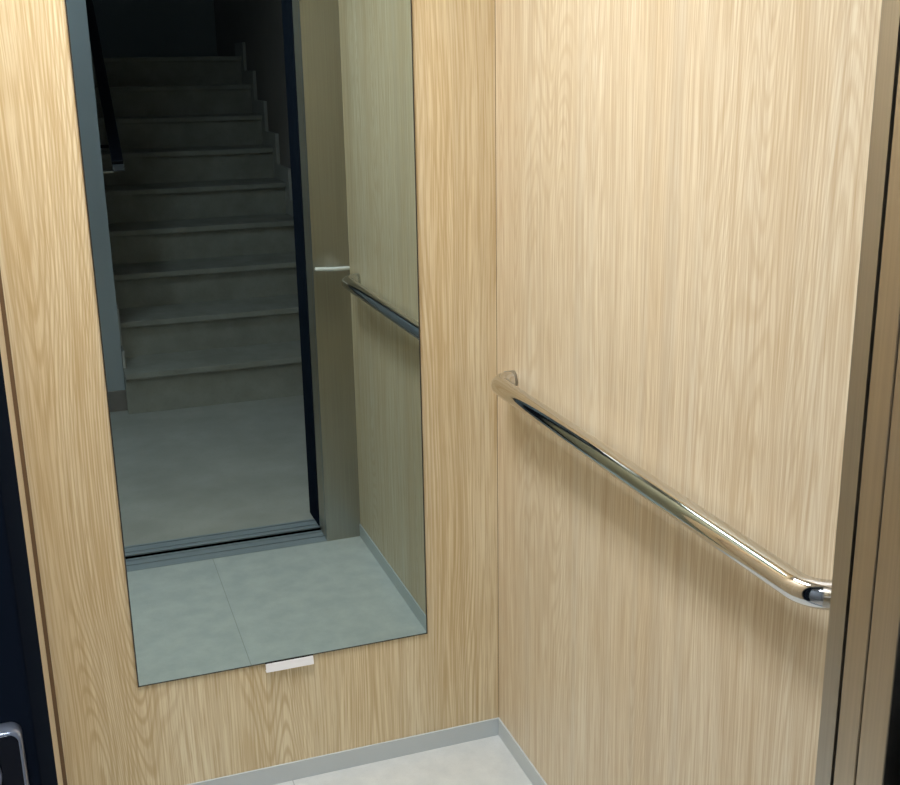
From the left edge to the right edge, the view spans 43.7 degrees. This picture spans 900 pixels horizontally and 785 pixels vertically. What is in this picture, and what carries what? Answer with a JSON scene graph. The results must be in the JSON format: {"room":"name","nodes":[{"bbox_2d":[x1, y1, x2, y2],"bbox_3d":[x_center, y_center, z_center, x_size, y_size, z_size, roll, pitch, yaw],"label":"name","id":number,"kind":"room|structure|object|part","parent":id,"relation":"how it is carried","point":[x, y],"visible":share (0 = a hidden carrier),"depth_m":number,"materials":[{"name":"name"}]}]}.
{"room":"elevator interior","nodes":[
{"label":"elevator interior","id":0,"kind":"room"},
{"bbox_2d":[0,306,62,784],"bbox_3d":[-0.634,-0.062,1.474,0.030,2.400,1.303,-7,17,-18],"label":"wall","id":1,"kind":"structure","parent":0,"point":[2,337],"depth_m":2.10,"materials":[{"name":"brown wood"}]},
{"bbox_2d":[0,270,66,784],"bbox_3d":[-0.828,-0.250,2.046,0.008,2.354,0.020,-7,17,-18],"label":"trim","id":2,"kind":"structure","parent":1,"relation":"attached to","point":[2,302],"depth_m":2.19,"materials":[{"name":"brown"}]},
{"bbox_2d":[0,0,498,784],"bbox_3d":[-0.367,-0.283,2.213,0.974,2.400,0.026,-7,17,-18],"label":"wall","id":3,"kind":"structure","parent":0,"point":[114,730],"depth_m":2.31,"materials":[{"name":"brown wood"}]},
{"bbox_2d":[65,0,427,686],"bbox_3d":[-0.365,-0.212,2.213,0.638,1.695,0.012,-7,17,-18],"label":"wall mirror","id":4,"kind":"object","parent":3,"relation":"attached to","point":[249,166],"visible":1,"depth_m":2.23,"materials":[{"name":"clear mirror"}]},
{"bbox_2d":[186,717,498,784],"bbox_3d":[-0.345,0.851,2.529,0.983,0.046,0.006,-7,17,-18],"label":"baseboard","id":5,"kind":"structure","parent":3,"relation":"attached to","point":[331,762],"depth_m":2.57,"materials":[{"name":"grey metal"}]},
{"bbox_2d":[274,735,532,784],"bbox_3d":[-0.135,1.050,1.969,1.023,0.030,1.293,-7,17,-18],"label":"floor","id":6,"kind":"structure","parent":0,"point":[484,761],"depth_m":2.56,"materials":[{"name":"grey tile"}]},
{"bbox_2d":[495,0,881,784],"bbox_3d":[0.320,-0.172,1.793,0.030,2.400,1.303,-7,17,-18],"label":"wall","id":7,"kind":"structure","parent":0,"point":[681,184],"depth_m":1.73,"materials":[{"name":"brown wood"}]},
{"bbox_2d":[495,46,498,706],"bbox_3d":[0.094,-0.356,2.357,0.001,2.354,0.016,-7,17,-18],"label":"trim","id":8,"kind":"structure","parent":7,"relation":"attached to","point":[495,46],"depth_m":2.41,"materials":[{"name":"brown wood"}]},
{"bbox_2d":[498,718,546,784],"bbox_3d":[0.330,0.963,2.104,0.006,0.046,1.273,-7,17,-18],"label":"baseboard","id":9,"kind":"structure","parent":7,"relation":"attached to","point":[504,734],"depth_m":2.56,"materials":[{"name":"grey metal"}]},
{"bbox_2d":[491,370,831,609],"bbox_3d":[0.282,0.114,1.855,0.066,0.039,1.106,-7,17,-18],"label":"handrail","id":10,"kind":"object","parent":7,"relation":"attached to","point":[796,586],"visible":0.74,"depth_m":1.64,"materials":[{"name":"silver metal"}]},
{"bbox_2d":[815,0,899,784],"bbox_3d":[0.065,0.054,1.031,1.043,2.400,0.026,-7,17,-18],"label":"door frame","id":11,"kind":"structure","parent":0,"point":[888,55],"depth_m":1.14,"materials":[{"name":"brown metal"}]},
{"bbox_2d":[833,62,899,784],"bbox_3d":[0.647,0.158,1.238,0.460,2.054,0.032,-7,17,-18],"label":"door leaf","id":12,"kind":"structure","parent":11,"relation":"in","point":[887,326],"depth_m":1.14,"materials":[{"name":"metal"}]},
{"bbox_2d":[856,337,899,784],"bbox_3d":[0.659,0.168,1.203,0.460,2.054,0.040,-7,17,-18],"label":"door leaf","id":13,"kind":"structure","parent":11,"relation":"in","point":[879,748],"depth_m":1.15,"materials":[{"name":"metal"}]},
{"bbox_3d":[0.208,0.017,0.881,2.700,2.550,0.120,-7,17,-18],"label":"wall","id":14,"kind":"structure","parent":0,"visible":0},
{"bbox_2d":[0,352,57,784],"bbox_3d":[0.109,0.181,0.878,1.106,2.240,0.181,-7,17,-18],"label":"door","id":15,"kind":"structure","parent":14,"relation":"in","point":[23,700],"depth_m":0.67,"materials":[{"name":"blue metal"}]},
{"bbox_3d":[-0.297,0.319,0.675,0.097,0.239,0.003,-7,17,-18],"label":"panel","id":16,"kind":"part","parent":15,"relation":"part of","materials":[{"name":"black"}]},
{"bbox_3d":[-0.298,0.319,0.678,0.100,0.242,0.019,-7,17,-18],"label":"call panel","id":17,"kind":"part","parent":15,"relation":"part of","materials":[{"name":"silver metal"}]}
]}

